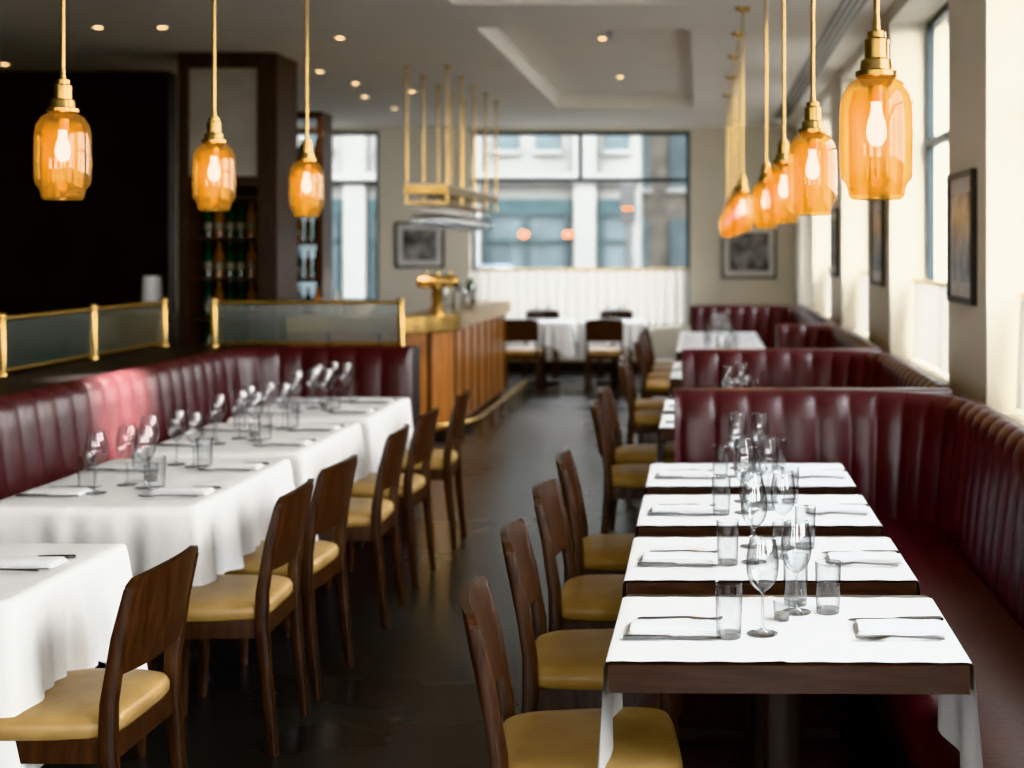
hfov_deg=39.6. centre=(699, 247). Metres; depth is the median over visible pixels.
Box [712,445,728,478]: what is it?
water tumbler
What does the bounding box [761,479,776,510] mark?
water tumbler
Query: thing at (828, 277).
cafe curtain
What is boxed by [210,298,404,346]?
glass partition
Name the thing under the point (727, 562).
water tumbler
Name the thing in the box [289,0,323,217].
pendant lamp
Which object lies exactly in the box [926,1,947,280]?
window
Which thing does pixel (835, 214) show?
framed picture
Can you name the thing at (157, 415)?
wine glass
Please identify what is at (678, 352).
dining table
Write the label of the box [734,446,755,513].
wine glass
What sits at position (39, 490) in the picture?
folded napkin
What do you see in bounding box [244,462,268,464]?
table knife
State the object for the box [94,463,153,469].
folded napkin
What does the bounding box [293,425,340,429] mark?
folded napkin
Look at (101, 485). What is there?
fork
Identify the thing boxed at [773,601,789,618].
candle holder
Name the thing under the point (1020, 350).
cafe curtain
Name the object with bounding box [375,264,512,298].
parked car
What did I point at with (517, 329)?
dining chair
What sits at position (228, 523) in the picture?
dining table
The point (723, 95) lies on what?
pendant lamp
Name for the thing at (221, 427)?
folded napkin
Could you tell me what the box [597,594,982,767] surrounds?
dining table
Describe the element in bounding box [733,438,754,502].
wine glass
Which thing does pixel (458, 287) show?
liquor bottle
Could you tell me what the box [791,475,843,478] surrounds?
fork
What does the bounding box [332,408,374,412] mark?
folded napkin
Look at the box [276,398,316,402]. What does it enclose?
folded napkin
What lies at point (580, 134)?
window
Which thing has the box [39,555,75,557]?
table knife
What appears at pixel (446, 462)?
dining chair
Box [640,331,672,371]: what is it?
dining chair
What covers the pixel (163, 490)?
folded napkin
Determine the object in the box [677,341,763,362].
dining table
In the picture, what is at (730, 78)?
pendant lamp
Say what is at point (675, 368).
dining table
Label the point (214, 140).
pendant lamp
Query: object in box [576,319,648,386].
dining table
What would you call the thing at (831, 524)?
dining table
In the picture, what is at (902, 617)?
table knife
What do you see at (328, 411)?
fork
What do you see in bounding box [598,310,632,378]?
dining chair
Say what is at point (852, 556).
folded napkin
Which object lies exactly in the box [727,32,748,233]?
pendant lamp
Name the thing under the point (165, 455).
water tumbler
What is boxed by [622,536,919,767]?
dining table
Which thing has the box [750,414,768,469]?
wine glass
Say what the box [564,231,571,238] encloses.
lantern
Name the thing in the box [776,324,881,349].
banquette
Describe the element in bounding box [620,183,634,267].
traffic light
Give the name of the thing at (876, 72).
pendant lamp
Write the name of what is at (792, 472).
wine glass
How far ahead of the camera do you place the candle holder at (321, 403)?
7.56 m
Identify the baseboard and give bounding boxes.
[505,361,639,371]
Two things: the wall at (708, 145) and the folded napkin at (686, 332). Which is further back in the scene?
the wall at (708, 145)
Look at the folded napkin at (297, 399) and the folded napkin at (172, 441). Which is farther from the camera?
the folded napkin at (297, 399)
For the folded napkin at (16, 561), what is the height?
0.015 m
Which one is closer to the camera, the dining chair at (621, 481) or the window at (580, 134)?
the dining chair at (621, 481)
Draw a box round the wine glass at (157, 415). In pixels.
[139,415,159,472]
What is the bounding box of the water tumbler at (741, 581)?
[715,581,742,637]
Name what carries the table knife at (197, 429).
on the dining table at (331, 447)
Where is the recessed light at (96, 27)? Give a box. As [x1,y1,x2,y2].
[90,26,105,28]
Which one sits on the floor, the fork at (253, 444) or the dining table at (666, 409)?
the dining table at (666, 409)
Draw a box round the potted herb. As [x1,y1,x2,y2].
[461,278,479,301]
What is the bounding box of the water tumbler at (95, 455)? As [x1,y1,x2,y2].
[77,455,95,489]
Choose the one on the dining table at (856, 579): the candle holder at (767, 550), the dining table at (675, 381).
the candle holder at (767, 550)
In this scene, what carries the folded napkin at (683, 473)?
on the dining table at (811, 485)
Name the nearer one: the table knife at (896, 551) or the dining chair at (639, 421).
the table knife at (896, 551)
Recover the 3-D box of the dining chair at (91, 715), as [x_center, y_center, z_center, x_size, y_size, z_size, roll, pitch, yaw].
[-1.579,1.205,3.579,0.503,0.830,0.441,0,0,1]
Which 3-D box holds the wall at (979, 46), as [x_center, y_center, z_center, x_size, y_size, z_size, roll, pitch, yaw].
[1.465,0.020,7.650,0.430,3.200,21.300,0,0,0]
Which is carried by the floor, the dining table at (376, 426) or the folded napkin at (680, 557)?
the dining table at (376, 426)
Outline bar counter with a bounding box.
[289,300,527,441]
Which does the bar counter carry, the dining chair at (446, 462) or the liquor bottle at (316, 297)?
the liquor bottle at (316, 297)
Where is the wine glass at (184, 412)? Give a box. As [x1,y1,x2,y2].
[167,412,185,465]
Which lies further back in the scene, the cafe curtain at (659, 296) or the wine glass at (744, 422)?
the cafe curtain at (659, 296)
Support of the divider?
on the floor
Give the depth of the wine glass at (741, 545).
4.06 m
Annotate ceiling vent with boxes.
[772,0,869,118]
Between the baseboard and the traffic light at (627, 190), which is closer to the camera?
the baseboard
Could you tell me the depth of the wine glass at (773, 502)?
4.76 m
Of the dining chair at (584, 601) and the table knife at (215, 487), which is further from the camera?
the table knife at (215, 487)
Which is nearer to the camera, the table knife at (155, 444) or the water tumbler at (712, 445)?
the water tumbler at (712, 445)
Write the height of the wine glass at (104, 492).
0.217 m
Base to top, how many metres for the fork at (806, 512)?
0.008 m
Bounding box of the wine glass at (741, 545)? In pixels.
[739,472,763,547]
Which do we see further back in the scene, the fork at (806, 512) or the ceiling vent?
the ceiling vent
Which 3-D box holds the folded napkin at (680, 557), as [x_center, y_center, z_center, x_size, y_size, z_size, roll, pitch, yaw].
[-0.060,0.858,3.889,0.205,0.015,0.107,0,0,1]
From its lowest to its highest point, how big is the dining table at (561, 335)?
0.756 m
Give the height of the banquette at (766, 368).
1.005 m
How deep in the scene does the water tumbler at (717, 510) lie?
4.55 m
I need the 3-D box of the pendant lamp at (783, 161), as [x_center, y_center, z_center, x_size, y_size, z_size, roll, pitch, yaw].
[0.365,-0.843,6.100,0.162,1.475,0.162,0,0,-22]
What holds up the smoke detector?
attached to the ceiling
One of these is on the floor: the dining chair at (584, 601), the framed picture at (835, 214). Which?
the dining chair at (584, 601)
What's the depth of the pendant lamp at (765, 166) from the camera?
7.74 m
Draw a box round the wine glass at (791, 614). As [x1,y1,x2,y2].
[781,520,811,615]
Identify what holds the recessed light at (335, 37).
in the ceiling
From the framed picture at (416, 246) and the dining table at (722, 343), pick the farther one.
the framed picture at (416, 246)
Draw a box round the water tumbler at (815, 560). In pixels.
[815,560,840,611]
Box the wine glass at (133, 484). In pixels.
[116,425,137,485]
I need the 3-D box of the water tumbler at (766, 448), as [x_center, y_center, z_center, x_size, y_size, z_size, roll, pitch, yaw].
[0.228,0.814,5.350,0.054,0.103,0.054,0,0,0]
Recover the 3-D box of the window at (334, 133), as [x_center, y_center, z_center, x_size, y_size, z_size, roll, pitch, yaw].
[-4.875,-0.405,18.400,1.350,2.250,0.050,0,0,0]
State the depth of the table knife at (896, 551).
3.97 m
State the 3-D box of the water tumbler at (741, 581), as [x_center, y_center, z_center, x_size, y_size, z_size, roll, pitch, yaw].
[0.064,0.805,3.115,0.063,0.121,0.063,0,0,0]
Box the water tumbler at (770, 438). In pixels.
[770,438,785,469]
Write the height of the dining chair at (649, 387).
0.830 m
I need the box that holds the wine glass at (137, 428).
[134,428,155,488]
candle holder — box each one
[143,464,157,481]
[249,423,260,436]
[320,396,329,407]
[744,467,752,472]
[751,493,762,506]
[760,544,773,554]
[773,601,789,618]
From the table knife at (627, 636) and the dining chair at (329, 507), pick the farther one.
the dining chair at (329, 507)
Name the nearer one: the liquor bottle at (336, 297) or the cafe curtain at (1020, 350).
the cafe curtain at (1020, 350)
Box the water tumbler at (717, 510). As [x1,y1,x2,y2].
[712,479,730,515]
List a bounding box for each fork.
[0,569,38,570]
[55,485,101,487]
[138,494,196,496]
[197,468,249,470]
[253,444,299,445]
[287,429,329,430]
[328,411,364,412]
[638,616,722,620]
[649,550,718,552]
[658,504,715,505]
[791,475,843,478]
[806,512,866,514]
[826,561,898,565]
[854,634,944,639]
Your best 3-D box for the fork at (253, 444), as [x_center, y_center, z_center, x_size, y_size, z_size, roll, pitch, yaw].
[-1.839,0.856,6.076,0.198,0.008,0.024,0,0,-5]
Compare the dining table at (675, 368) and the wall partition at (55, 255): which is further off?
the wall partition at (55, 255)
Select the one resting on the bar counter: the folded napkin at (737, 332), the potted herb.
the potted herb
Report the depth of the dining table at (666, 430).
6.85 m
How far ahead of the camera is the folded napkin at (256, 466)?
5.46 m
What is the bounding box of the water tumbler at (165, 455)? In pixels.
[147,455,165,490]
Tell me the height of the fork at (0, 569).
0.008 m
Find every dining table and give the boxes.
[0,459,294,686]
[0,543,147,767]
[131,423,368,599]
[227,397,412,547]
[505,319,577,386]
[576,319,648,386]
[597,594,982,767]
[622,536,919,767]
[635,494,883,758]
[644,463,857,494]
[656,414,673,462]
[662,400,673,462]
[668,371,681,399]
[671,363,681,399]
[675,346,741,362]
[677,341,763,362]
[678,336,760,362]
[679,332,757,340]
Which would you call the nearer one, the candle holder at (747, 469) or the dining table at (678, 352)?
the candle holder at (747, 469)
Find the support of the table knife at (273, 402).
on the dining table at (376, 426)
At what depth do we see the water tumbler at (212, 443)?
5.46 m
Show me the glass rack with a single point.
(446, 192)
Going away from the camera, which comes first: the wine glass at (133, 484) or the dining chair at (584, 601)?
the dining chair at (584, 601)
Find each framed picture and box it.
[395,222,443,267]
[721,225,776,278]
[830,208,839,276]
[870,195,884,286]
[946,168,976,305]
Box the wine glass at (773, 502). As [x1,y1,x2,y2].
[757,439,778,503]
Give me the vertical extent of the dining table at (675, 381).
0.756 m
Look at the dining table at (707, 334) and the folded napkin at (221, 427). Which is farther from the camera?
the dining table at (707, 334)
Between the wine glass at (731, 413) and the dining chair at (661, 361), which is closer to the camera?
the wine glass at (731, 413)
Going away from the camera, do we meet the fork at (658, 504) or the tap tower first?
the fork at (658, 504)
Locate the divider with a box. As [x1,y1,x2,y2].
[677,305,954,395]
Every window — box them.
[298,131,378,299]
[471,131,689,325]
[642,136,685,267]
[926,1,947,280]
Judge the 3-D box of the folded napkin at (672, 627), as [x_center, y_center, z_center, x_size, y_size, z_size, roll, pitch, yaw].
[-0.060,0.858,3.174,0.205,0.015,0.107,0,0,1]
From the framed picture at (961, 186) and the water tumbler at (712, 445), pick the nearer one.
the water tumbler at (712, 445)
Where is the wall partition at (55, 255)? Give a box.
[0,71,175,320]
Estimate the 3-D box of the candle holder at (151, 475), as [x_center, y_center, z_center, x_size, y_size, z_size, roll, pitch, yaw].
[-2.033,0.831,5.180,0.054,0.061,0.054,0,0,0]
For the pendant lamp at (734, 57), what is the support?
hanging from the ceiling
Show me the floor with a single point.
(409, 698)
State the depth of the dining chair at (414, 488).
6.70 m
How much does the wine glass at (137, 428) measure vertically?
0.217 m
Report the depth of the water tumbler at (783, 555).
3.39 m
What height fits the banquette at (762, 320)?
1.000 m
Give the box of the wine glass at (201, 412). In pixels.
[184,412,203,467]
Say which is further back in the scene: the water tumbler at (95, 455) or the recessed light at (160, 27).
the recessed light at (160, 27)
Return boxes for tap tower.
[417,271,457,314]
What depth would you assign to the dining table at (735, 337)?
13.26 m
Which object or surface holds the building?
on the street
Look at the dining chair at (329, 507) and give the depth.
5.10 m
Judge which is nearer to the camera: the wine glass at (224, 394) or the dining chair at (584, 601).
the dining chair at (584, 601)
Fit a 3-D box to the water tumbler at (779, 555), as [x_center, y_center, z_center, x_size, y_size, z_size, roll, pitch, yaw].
[0.228,0.814,3.910,0.054,0.103,0.054,0,0,0]
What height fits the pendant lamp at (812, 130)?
1.475 m
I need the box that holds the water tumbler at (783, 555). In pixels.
[783,555,807,604]
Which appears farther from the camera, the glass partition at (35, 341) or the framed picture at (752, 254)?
the framed picture at (752, 254)
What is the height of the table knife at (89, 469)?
0.007 m
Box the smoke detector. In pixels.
[607,31,618,39]
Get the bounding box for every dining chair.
[0,545,198,767]
[137,478,313,757]
[199,455,357,699]
[283,424,409,629]
[325,407,439,589]
[386,390,470,549]
[460,576,682,767]
[500,518,674,727]
[501,319,542,393]
[522,310,558,378]
[532,478,683,739]
[555,450,634,575]
[585,319,625,393]
[590,401,650,533]
[597,387,673,531]
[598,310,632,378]
[618,362,662,444]
[619,355,673,444]
[633,341,676,441]
[637,335,671,398]
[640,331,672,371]
[643,327,681,365]
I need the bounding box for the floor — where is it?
[42,372,898,767]
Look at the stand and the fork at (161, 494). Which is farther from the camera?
the stand
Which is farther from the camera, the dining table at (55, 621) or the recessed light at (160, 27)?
the recessed light at (160, 27)
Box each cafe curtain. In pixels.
[470,268,688,324]
[825,266,830,313]
[857,270,867,332]
[912,278,947,373]
[1015,293,1023,412]
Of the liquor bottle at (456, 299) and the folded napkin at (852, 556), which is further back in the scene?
the liquor bottle at (456, 299)
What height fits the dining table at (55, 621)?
0.756 m
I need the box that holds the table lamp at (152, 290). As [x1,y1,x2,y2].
[141,276,162,305]
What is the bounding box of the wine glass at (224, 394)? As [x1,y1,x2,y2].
[209,394,225,444]
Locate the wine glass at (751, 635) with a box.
[746,536,778,637]
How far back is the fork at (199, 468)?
5.40 m
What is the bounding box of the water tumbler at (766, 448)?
[753,448,766,474]
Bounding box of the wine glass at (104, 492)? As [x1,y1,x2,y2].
[85,435,106,494]
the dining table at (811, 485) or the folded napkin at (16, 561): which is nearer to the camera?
the folded napkin at (16, 561)
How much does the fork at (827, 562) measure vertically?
0.008 m
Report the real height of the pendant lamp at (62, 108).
1.435 m
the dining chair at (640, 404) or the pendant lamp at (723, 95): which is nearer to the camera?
the dining chair at (640, 404)
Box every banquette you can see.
[0,346,411,499]
[674,389,1023,767]
[682,349,952,389]
[691,305,838,347]
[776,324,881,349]
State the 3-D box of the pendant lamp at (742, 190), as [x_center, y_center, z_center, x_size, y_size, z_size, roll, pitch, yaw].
[0.280,-0.843,9.200,0.162,1.475,0.162,0,0,-4]
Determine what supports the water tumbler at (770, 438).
on the dining table at (811, 485)
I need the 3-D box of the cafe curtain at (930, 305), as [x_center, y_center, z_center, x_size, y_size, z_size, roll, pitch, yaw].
[1.399,0.448,8.125,0.072,0.504,2.090,0,0,0]
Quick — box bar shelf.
[298,112,331,299]
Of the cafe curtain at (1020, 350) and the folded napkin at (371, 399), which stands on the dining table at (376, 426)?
the folded napkin at (371, 399)
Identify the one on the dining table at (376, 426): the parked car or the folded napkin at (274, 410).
the folded napkin at (274, 410)
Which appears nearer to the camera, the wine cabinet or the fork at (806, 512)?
the fork at (806, 512)
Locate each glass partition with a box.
[0,297,167,376]
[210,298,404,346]
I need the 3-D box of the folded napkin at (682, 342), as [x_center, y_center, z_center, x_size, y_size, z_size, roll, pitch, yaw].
[-0.060,0.858,12.699,0.205,0.015,0.106,0,0,2]
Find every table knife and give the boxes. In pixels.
[15,494,77,496]
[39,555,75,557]
[86,468,142,470]
[155,444,205,445]
[193,486,220,488]
[196,429,242,430]
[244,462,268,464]
[273,402,307,402]
[623,634,721,639]
[637,562,717,565]
[647,512,714,514]
[655,476,711,478]
[803,503,868,505]
[822,550,899,552]
[848,616,943,620]
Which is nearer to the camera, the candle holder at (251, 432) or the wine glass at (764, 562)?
the wine glass at (764, 562)
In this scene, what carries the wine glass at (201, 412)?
on the dining table at (228, 523)
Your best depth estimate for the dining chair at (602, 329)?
15.51 m
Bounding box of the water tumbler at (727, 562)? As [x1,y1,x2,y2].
[716,520,738,566]
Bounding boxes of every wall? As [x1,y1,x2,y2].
[0,346,419,429]
[176,127,795,360]
[796,0,1023,424]
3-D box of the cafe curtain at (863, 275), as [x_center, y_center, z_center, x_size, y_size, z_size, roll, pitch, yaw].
[1.400,0.448,11.350,0.072,0.504,1.840,0,0,0]
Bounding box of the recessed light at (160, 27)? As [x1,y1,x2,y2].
[155,26,169,28]
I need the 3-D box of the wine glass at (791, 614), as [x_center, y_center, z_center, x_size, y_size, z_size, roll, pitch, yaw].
[0.229,0.757,3.325,0.074,0.217,0.074,0,0,22]
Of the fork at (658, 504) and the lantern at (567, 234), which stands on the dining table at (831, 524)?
the fork at (658, 504)
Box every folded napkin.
[0,556,67,567]
[23,487,92,494]
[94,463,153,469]
[148,487,214,494]
[160,439,212,444]
[202,425,249,429]
[206,463,264,469]
[249,408,292,412]
[260,439,311,444]
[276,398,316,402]
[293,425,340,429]
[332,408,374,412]
[355,398,394,402]
[627,619,718,635]
[641,551,715,563]
[651,504,712,513]
[657,470,710,477]
[682,342,704,343]
[684,332,703,333]
[735,332,754,333]
[739,342,761,343]
[792,470,846,476]
[806,504,870,513]
[825,551,902,562]
[853,619,948,635]
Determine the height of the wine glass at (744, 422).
0.217 m
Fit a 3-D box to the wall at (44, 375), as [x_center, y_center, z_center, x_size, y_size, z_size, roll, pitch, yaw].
[-2.700,1.127,5.160,1.760,0.985,7.920,0,0,0]
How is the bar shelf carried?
on the floor
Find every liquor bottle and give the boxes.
[313,289,320,299]
[333,290,339,299]
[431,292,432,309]
[453,287,459,307]
[457,279,460,304]
[470,280,475,302]
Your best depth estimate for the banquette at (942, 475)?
5.44 m
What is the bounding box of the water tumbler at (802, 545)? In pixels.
[794,506,815,549]
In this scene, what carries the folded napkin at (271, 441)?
on the dining table at (331, 447)
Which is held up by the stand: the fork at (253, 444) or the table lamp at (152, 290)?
the table lamp at (152, 290)
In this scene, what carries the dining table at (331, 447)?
on the floor
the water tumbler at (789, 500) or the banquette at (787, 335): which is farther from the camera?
the banquette at (787, 335)
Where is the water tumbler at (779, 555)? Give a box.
[772,521,790,559]
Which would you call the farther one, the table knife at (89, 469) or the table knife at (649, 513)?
the table knife at (89, 469)
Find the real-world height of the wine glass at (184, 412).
0.217 m
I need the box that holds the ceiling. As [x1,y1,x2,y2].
[0,0,895,126]
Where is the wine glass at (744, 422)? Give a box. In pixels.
[727,422,745,477]
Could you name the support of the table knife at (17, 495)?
on the dining table at (228, 523)
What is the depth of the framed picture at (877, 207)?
9.70 m
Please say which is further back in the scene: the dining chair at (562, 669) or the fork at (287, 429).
the fork at (287, 429)
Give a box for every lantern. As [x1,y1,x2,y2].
[520,231,527,238]
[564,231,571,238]
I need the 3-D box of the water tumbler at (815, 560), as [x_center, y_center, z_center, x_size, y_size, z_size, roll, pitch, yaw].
[0.304,0.805,3.325,0.063,0.121,0.063,0,0,0]
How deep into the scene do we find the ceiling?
11.46 m
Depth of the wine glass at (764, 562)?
3.85 m
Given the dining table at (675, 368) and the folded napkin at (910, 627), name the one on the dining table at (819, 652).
the folded napkin at (910, 627)
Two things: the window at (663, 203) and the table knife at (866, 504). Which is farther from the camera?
the window at (663, 203)
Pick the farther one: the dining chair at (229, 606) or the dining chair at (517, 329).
the dining chair at (517, 329)
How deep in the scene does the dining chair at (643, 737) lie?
3.20 m
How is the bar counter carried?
on the floor
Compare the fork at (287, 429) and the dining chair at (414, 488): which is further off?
the dining chair at (414, 488)
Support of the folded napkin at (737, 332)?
on the dining table at (707, 334)
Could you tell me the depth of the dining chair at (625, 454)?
7.76 m
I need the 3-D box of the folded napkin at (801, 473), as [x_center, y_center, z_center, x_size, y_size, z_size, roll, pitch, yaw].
[0.455,0.858,5.331,0.205,0.015,0.106,0,0,2]
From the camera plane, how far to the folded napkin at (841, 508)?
4.58 m
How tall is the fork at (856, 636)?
0.008 m
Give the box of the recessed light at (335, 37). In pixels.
[333,36,346,38]
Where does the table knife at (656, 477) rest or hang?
on the dining table at (811, 485)
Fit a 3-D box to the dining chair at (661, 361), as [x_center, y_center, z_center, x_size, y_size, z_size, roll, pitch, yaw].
[-0.322,1.205,13.999,0.503,0.830,0.441,0,0,-1]
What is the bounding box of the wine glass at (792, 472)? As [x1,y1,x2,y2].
[770,472,795,549]
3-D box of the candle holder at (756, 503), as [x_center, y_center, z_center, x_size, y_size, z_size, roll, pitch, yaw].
[0.190,0.843,4.690,0.040,0.046,0.040,0,0,0]
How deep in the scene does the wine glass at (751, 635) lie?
3.13 m
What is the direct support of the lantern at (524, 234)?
attached to the building
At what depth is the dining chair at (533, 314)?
17.79 m
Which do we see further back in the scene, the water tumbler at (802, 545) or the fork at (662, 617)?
the water tumbler at (802, 545)
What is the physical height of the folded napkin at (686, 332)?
0.015 m
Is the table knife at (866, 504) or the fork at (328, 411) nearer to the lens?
the table knife at (866, 504)
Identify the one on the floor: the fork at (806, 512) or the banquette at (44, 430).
the banquette at (44, 430)
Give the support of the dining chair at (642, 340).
on the floor
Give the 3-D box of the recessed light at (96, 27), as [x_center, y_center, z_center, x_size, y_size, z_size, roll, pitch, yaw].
[-4.300,-1.576,10.000,0.100,0.008,0.100,0,0,0]
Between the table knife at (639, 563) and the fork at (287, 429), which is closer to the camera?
the table knife at (639, 563)
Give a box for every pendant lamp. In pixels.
[33,0,91,200]
[192,0,235,210]
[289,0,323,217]
[719,94,733,237]
[723,76,738,236]
[724,55,743,232]
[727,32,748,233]
[730,6,754,230]
[751,0,780,227]
[765,0,801,223]
[787,0,837,215]
[839,0,913,199]
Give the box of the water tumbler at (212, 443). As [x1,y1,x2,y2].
[196,443,212,469]
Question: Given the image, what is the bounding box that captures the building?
[298,136,641,298]
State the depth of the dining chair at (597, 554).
5.18 m
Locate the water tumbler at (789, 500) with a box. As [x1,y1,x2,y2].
[781,466,798,503]
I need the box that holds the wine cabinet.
[178,53,297,345]
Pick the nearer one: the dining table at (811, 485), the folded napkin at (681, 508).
the folded napkin at (681, 508)
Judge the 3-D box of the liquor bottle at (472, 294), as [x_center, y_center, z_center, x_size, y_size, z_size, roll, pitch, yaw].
[-2.320,0.445,14.300,0.060,0.240,0.060,0,0,0]
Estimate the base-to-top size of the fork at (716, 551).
0.008 m
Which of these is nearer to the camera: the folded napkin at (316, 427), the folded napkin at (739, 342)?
the folded napkin at (316, 427)
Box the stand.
[66,311,177,345]
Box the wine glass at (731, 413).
[729,413,747,468]
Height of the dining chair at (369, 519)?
0.830 m
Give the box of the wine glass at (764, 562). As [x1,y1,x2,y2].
[741,484,766,564]
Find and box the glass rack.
[403,65,498,230]
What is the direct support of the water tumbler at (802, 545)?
on the dining table at (856, 579)
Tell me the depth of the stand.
11.67 m

